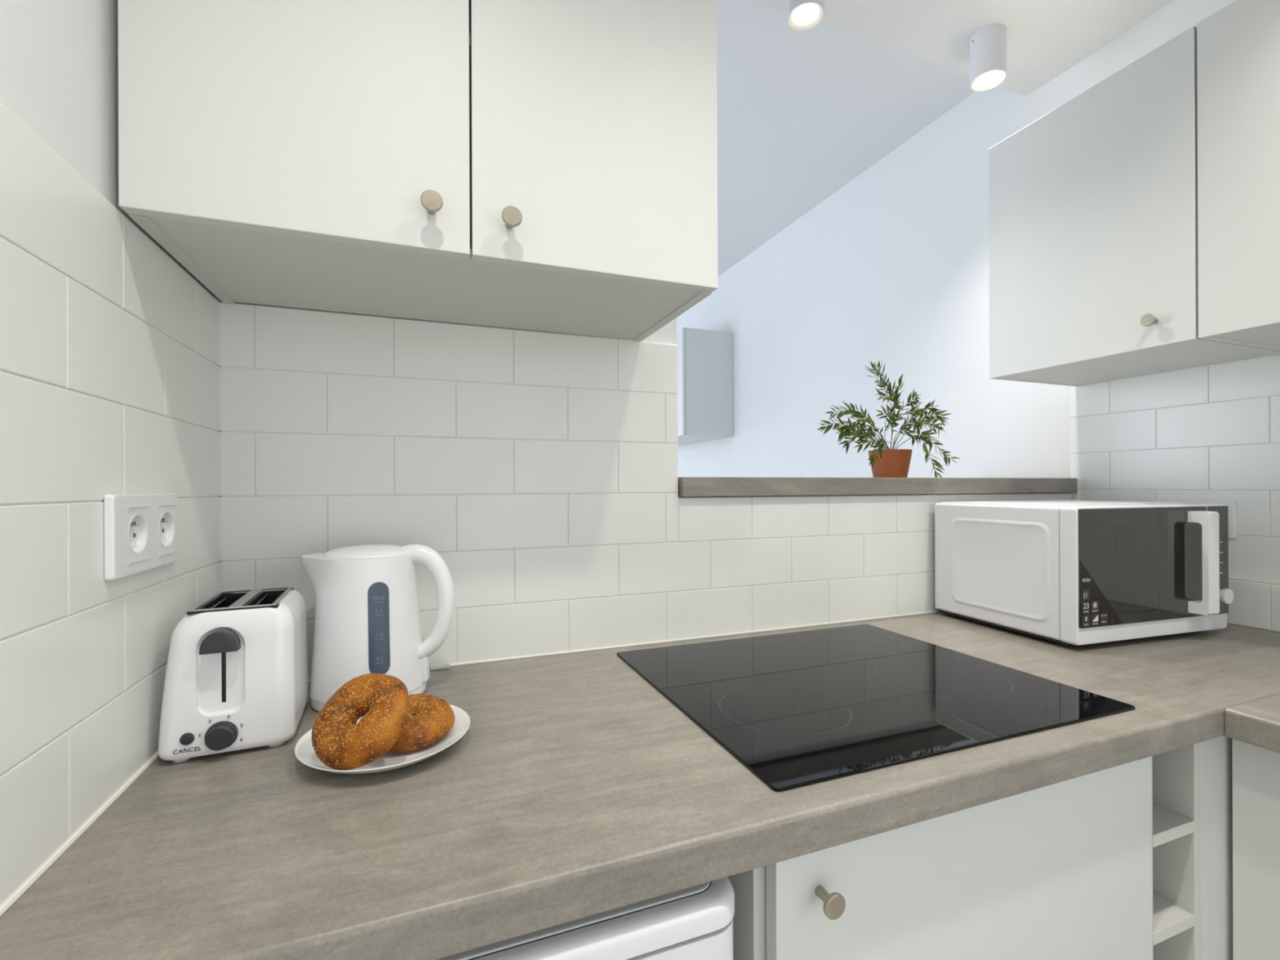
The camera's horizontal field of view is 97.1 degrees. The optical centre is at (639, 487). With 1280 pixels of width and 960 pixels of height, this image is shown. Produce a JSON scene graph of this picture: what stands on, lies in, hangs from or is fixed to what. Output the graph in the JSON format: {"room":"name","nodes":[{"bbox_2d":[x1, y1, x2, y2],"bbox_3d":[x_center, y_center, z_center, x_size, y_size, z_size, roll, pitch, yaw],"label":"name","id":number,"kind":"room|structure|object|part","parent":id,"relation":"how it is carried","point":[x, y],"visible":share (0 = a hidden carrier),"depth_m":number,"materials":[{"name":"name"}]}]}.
{"room":"kitchen","nodes":[
{"label":"kitchen","id":0,"kind":"room"},
{"bbox_2d":[0,0,221,906],"bbox_3d":[-0.113,-0.037,-0.692,0.120,2.515,3.308,0,0,-21],"label":"wall","id":1,"kind":"structure","parent":0,"point":[110,353],"depth_m":0.51,"materials":[{"name":"white tile"}]},
{"bbox_2d":[0,751,159,916],"bbox_3d":[-0.232,0.310,-0.207,0.007,0.007,2.300,0,0,-21],"label":"trim","id":2,"kind":"structure","parent":1,"relation":"attached to","point":[31,880],"depth_m":0.49,"materials":[{"name":"white plastic"}]},
{"bbox_2d":[104,493,177,581],"bbox_3d":[-0.545,0.050,0.624,0.009,0.085,0.154,0,0,-21],"label":"double socket","id":3,"kind":"object","parent":1,"relation":"attached to","point":[140,530],"visible":1,"depth_m":0.61,"materials":[{"name":"white plastic"}]},
{"bbox_2d":[215,296,1071,679],"bbox_3d":[0.203,-0.038,1.257,2.100,2.515,0.125,0,0,-21],"label":"wall","id":4,"kind":"structure","parent":0,"point":[541,468],"depth_m":1.03,"materials":[{"name":"white tile"}]},
{"bbox_2d":[117,0,717,342],"bbox_3d":[-0.260,-0.575,0.830,0.688,0.580,0.341,0,0,-21],"label":"upper cabinet","id":5,"kind":"object","parent":4,"relation":"attached to","point":[550,166],"visible":1,"depth_m":0.70,"materials":[{"name":"white wood"}]},
{"bbox_3d":[-0.373,-0.575,0.642,0.342,0.579,0.018,0,0,-21],"label":"door","id":6,"kind":"part","parent":5,"relation":"part of","materials":[{"name":"white wood"}]},
{"bbox_3d":[-0.246,-0.333,0.667,0.025,0.025,0.026,0,0,-21],"label":"knob","id":7,"kind":"part","parent":5,"relation":"part of","materials":[{"name":"silver metal"}]},
{"bbox_3d":[-0.160,-0.330,0.699,0.025,0.025,0.026,0,0,-21],"label":"knob","id":8,"kind":"part","parent":5,"relation":"part of","materials":[{"name":"silver metal"}]},
{"bbox_3d":[-0.051,-0.576,0.765,0.342,0.579,0.018,0,0,-21],"label":"door","id":9,"kind":"part","parent":5,"relation":"part of","materials":[{"name":"white wood"}]},
{"bbox_2d":[307,610,940,681],"bbox_3d":[0.279,0.308,1.219,1.972,0.005,0.005,0,0,-21],"label":"trim","id":10,"kind":"structure","parent":4,"relation":"attached to","point":[925,612],"depth_m":1.14,"materials":[{"name":"white plastic"}]},
{"bbox_2d":[678,476,1076,496],"bbox_3d":[0.588,-0.003,1.490,1.196,0.040,0.316,0,0,-21],"label":"ledge","id":11,"kind":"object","parent":4,"relation":"attached to","point":[687,486],"depth_m":1.29,"materials":[{"name":"concrete"}]},
{"bbox_2d":[817,360,960,477],"bbox_3d":[0.688,-0.185,1.584,0.361,0.347,0.187,0,0,-7],"label":"potted plant","id":12,"kind":"object","parent":11,"relation":"on","point":[886,462],"visible":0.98,"depth_m":1.56,"materials":[{"name":"green plant"}]},
{"bbox_3d":[0.701,-0.063,1.584,0.113,0.080,0.113,0,0,-21],"label":"pot","id":13,"kind":"part","parent":12,"relation":"part of","materials":[{"name":"ceramic"}]},
{"bbox_2d":[716,0,974,276],"bbox_3d":[-1.835,-1.332,3.104,4.580,0.100,4.775,0,0,-21],"label":"ceiling","id":14,"kind":"structure","parent":0,"point":[802,115],"depth_m":1.94,"materials":[{"name":"white paint"}]},
{"bbox_2d":[753,0,1174,96],"bbox_3d":[0.786,-1.233,-0.284,2.100,0.130,3.425,0,0,-21],"label":"ceiling","id":15,"kind":"structure","parent":0,"point":[1046,38],"depth_m":1.43,"materials":[{"name":"paint"}]},
{"bbox_2d":[786,0,824,31],"bbox_3d":[0.370,-1.108,1.263,0.081,0.116,0.081,0,0,-21],"label":"ceiling spotlight","id":16,"kind":"object","parent":15,"relation":"attached to","point":[802,15],"visible":1,"depth_m":1.26,"materials":[{"name":"grey plastic"}]},
{"bbox_3d":[0.370,-1.054,1.263,0.057,0.004,0.057,0,0,-21],"label":"bulb","id":17,"kind":"part","parent":16,"relation":"part of","materials":[{"name":"white glass"}]},
{"bbox_2d":[969,23,1006,91],"bbox_3d":[0.902,-1.110,1.464,0.081,0.116,0.081,0,0,-21],"label":"ceiling spotlight","id":18,"kind":"object","parent":15,"relation":"attached to","point":[988,46],"visible":1,"depth_m":1.44,"materials":[{"name":"grey plastic"}]},
{"bbox_3d":[0.902,-1.056,1.464,0.057,0.004,0.057,0,0,-21],"label":"bulb","id":19,"kind":"part","parent":18,"relation":"part of","materials":[{"name":"white glass"}]},
{"bbox_2d":[676,0,1279,631],"bbox_3d":[1.006,-0.088,2.354,0.200,2.610,8.200,0,0,-21],"label":"wall","id":20,"kind":"structure","parent":0,"point":[891,268],"depth_m":1.93,"materials":[{"name":"white paint"}]},
{"bbox_2d":[676,327,733,445],"bbox_3d":[0.250,-0.597,3.610,0.327,0.606,0.800,0,0,-21],"label":"upper cabinet","id":21,"kind":"object","parent":20,"relation":"attached to","point":[705,371],"visible":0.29,"depth_m":3.23,"materials":[{"name":"white wood"}]},
{"bbox_3d":[0.177,-0.597,3.368,0.018,0.606,0.398,0,0,-21],"label":"door","id":22,"kind":"part","parent":21,"relation":"part of","materials":[{"name":"white wood"}]},
{"bbox_2d":[988,26,1279,386],"bbox_3d":[1.105,-0.570,1.301,0.359,0.585,0.414,0,0,-21],"label":"upper cabinet","id":23,"kind":"object","parent":20,"relation":"attached to","point":[1093,202],"visible":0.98,"depth_m":1.20,"materials":[{"name":"white wood"}]},
{"bbox_3d":[1.002,-0.327,1.107,0.026,0.025,0.025,0,0,-21],"label":"knob","id":24,"kind":"part","parent":23,"relation":"part of","materials":[{"name":"silver metal"}]},
{"bbox_2d":[1069,354,1279,631],"bbox_3d":[1.559,0.005,0.638,0.007,0.597,2.006,0,0,-21],"label":"tile backsplash","id":25,"kind":"structure","parent":20,"relation":"attached to","point":[1175,473],"depth_m":1.30,"materials":[{"name":"white tile"}]},
{"bbox_2d":[1151,498,1236,538],"bbox_3d":[1.289,0.072,1.321,0.009,0.085,0.154,0,0,-21],"label":"double socket","id":26,"kind":"object","parent":20,"relation":"attached to","point":[1231,504],"visible":0.06,"depth_m":1.26,"materials":[{"name":"white plastic"}]},
{"bbox_2d":[1196,0,1279,351],"bbox_3d":[1.286,-0.570,0.826,0.359,0.585,0.600,0,0,-21],"label":"upper cabinet","id":27,"kind":"object","parent":20,"relation":"attached to","point":[1238,45],"visible":1,"depth_m":1.00,"materials":[{"name":"white wood"}]},
{"bbox_3d":[-1.106,1.275,1.491,4.772,0.100,8.300,0,0,-21],"label":"floor","id":28,"kind":"structure","parent":0,"visible":0},
{"bbox_2d":[435,876,734,959],"bbox_3d":[-0.267,0.796,0.688,0.562,0.850,0.584,0,0,-21],"label":"washing machine","id":29,"kind":"object","parent":28,"relation":"on","point":[695,922],"visible":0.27,"depth_m":0.49,"materials":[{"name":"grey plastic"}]},
{"bbox_3d":[-0.268,0.458,0.687,0.558,0.111,0.578,0,0,-21],"label":"control panel","id":30,"kind":"part","parent":29,"relation":"part of","materials":[{"name":"white plastic"}]},
{"bbox_2d":[727,755,1152,959],"bbox_3d":[0.316,0.785,0.908,0.616,0.869,0.586,0,0,-21],"label":"base cabinet","id":31,"kind":"object","parent":28,"relation":"on","point":[1062,870],"visible":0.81,"depth_m":0.66,"materials":[{"name":"white wood"}]},
{"bbox_2d":[0,612,1279,959],"bbox_3d":[0.385,0.329,0.941,1.970,0.040,0.594,0,0,-21],"label":"countertop","id":32,"kind":"structure","parent":31,"relation":"on","point":[574,788],"depth_m":0.55,"materials":[{"name":"laminate"}]},
{"bbox_2d":[157,586,308,762],"bbox_3d":[-0.505,0.226,0.714,0.134,0.172,0.169,0,0,-24],"label":"toaster","id":33,"kind":"object","parent":32,"relation":"on","point":[236,677],"visible":1,"depth_m":0.66,"materials":[{"name":"white plastic"}]},
{"bbox_3d":[-0.480,0.175,0.646,0.037,0.025,0.024,0,0,-24],"label":"lever","id":34,"kind":"part","parent":33,"relation":"part of","materials":[{"name":"grey plastic"}]},
{"bbox_3d":[-0.504,0.142,0.722,0.087,0.003,0.128,0,0,-24],"label":"plate","id":35,"kind":"part","parent":33,"relation":"part of","materials":[{"name":"metal"}]},
{"bbox_2d":[301,544,454,711],"bbox_3d":[-0.393,0.199,0.852,0.219,0.225,0.159,0,0,-7],"label":"electric kettle","id":36,"kind":"object","parent":32,"relation":"on","point":[367,620],"visible":0.97,"depth_m":0.80,"materials":[{"name":"white plastic"}]},
{"bbox_3d":[-0.408,0.095,0.850,0.122,0.014,0.115,0,0,-7],"label":"lid","id":37,"kind":"part","parent":36,"relation":"part of","materials":[{"name":"white plastic"}]},
{"bbox_3d":[-0.322,0.174,0.861,0.076,0.175,0.028,0,0,-7],"label":"handle","id":38,"kind":"part","parent":36,"relation":"part of","materials":[{"name":"white plastic"}]},
{"bbox_2d":[294,704,470,773],"bbox_3d":[-0.302,0.301,0.675,0.190,0.020,0.190,0,0,-21],"label":"plate","id":39,"kind":"object","parent":32,"relation":"on","point":[304,752],"visible":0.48,"depth_m":0.64,"materials":[{"name":"ceramic"}]},
{"bbox_2d":[311,672,408,769],"bbox_3d":[-0.310,0.256,0.627,0.103,0.079,0.096,0,0,-9],"label":"bagel","id":40,"kind":"object","parent":39,"relation":"on","point":[381,700],"visible":1,"depth_m":0.61,"materials":[{"name":"brown food"}]},
{"bbox_2d":[387,693,454,752],"bbox_3d":[-0.277,0.284,0.691,0.097,0.046,0.092,0,0,-15],"label":"bagel","id":41,"kind":"object","parent":39,"relation":"on","point":[429,717],"visible":0.66,"depth_m":0.67,"materials":[{"name":"brown food"}]},
{"bbox_2d":[430,662,450,670],"bbox_3d":[-0.344,0.308,0.971,0.033,0.008,0.014,0,0,-21],"label":"clip","id":42,"kind":"object","parent":32,"relation":"on","point":[445,664],"visible":1,"depth_m":0.97,"materials":[{"name":"white plastic"}]},
{"bbox_2d":[616,623,1135,791],"bbox_3d":[0.322,0.307,0.916,0.590,0.004,0.511,0,0,-21],"label":"induction hob","id":43,"kind":"object","parent":32,"relation":"in","point":[796,709],"visible":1,"depth_m":0.82,"materials":[{"name":"black glass"}]},
{"bbox_2d":[934,500,1233,645],"bbox_3d":[0.971,0.171,1.252,0.430,0.272,0.369,0,0,-17],"label":"microwave","id":44,"kind":"object","parent":32,"relation":"on","point":[1062,572],"visible":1,"depth_m":1.11,"materials":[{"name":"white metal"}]},
{"bbox_3d":[0.760,0.168,1.208,0.003,0.198,0.238,0,0,-17],"label":"pressed panel","id":45,"kind":"part","parent":44,"relation":"part of","materials":[{"name":"white metal"}]},
{"bbox_3d":[0.964,0.296,1.277,0.417,0.006,0.309,0,0,-17],"label":"plate","id":46,"kind":"part","parent":44,"relation":"part of","materials":[{"name":"black plastic"}]},
{"bbox_3d":[0.983,0.151,1.099,0.354,0.222,0.004,0,0,-17],"label":"door","id":47,"kind":"part","parent":44,"relation":"part of","materials":[{"name":"black glass"}]},
{"bbox_3d":[1.010,0.165,1.125,0.429,0.258,0.031,0,0,-17],"label":"frame","id":48,"kind":"part","parent":44,"relation":"part of","materials":[{"name":"white plastic"}]},
{"bbox_3d":[1.118,0.149,1.121,0.032,0.203,0.033,0,0,-17],"label":"handle","id":49,"kind":"part","parent":44,"relation":"part of","materials":[{"name":"white plastic"}]},
{"bbox_3d":[1.185,0.150,1.161,0.066,0.222,0.004,0,0,-17],"label":"control panel","id":50,"kind":"part","parent":44,"relation":"part of","materials":[{"name":"white plastic"}]},
{"bbox_3d":[0.186,0.408,0.559,0.025,0.025,0.026,0,0,-21],"label":"knob","id":51,"kind":"part","parent":31,"relation":"part of","materials":[{"name":"silver metal"}]},
{"bbox_2d":[1151,742,1201,959],"bbox_3d":[0.652,0.783,1.050,0.112,0.869,0.560,0,0,-21],"label":"base cabinet","id":52,"kind":"object","parent":28,"relation":"on","point":[1175,773],"visible":0.21,"depth_m":0.81,"materials":[{"name":"white wood"}]},
{"bbox_2d":[1152,891,1194,945],"bbox_3d":[0.648,0.616,1.038,0.095,0.016,0.539,0,0,-21],"label":"shelf","id":53,"kind":"object","parent":52,"relation":"attached to","point":[1172,915],"depth_m":0.80,"materials":[{"name":"white wood"}]},
{"bbox_2d":[1152,802,1194,847],"bbox_3d":[0.647,0.483,1.038,0.095,0.016,0.539,0,0,-21],"label":"shelf","id":54,"kind":"object","parent":52,"relation":"attached to","point":[1171,821],"depth_m":0.80,"materials":[{"name":"white wood"}]},
{"bbox_2d":[1200,735,1233,959],"bbox_3d":[0.858,0.782,0.840,0.120,0.869,0.016,0,0,-21],"label":"filler panel","id":55,"kind":"object","parent":28,"relation":"on","point":[1216,767],"visible":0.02,"depth_m":0.83,"materials":[{"name":"white wood"}]},
{"bbox_2d":[1231,738,1279,959],"bbox_3d":[1.348,0.780,0.372,0.570,0.869,1.200,0,0,-21],"label":"base cabinet","id":56,"kind":"object","parent":28,"relation":"on","point":[1255,769],"visible":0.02,"depth_m":0.80,"materials":[{"name":"white wood"}]},
{"bbox_2d":[1224,694,1279,753],"bbox_3d":[1.359,0.325,0.253,0.642,0.040,1.384,0,0,-21],"label":"countertop","id":57,"kind":"structure","parent":56,"relation":"on","point":[1256,722],"depth_m":0.77,"materials":[{"name":"laminate"}]}
]}

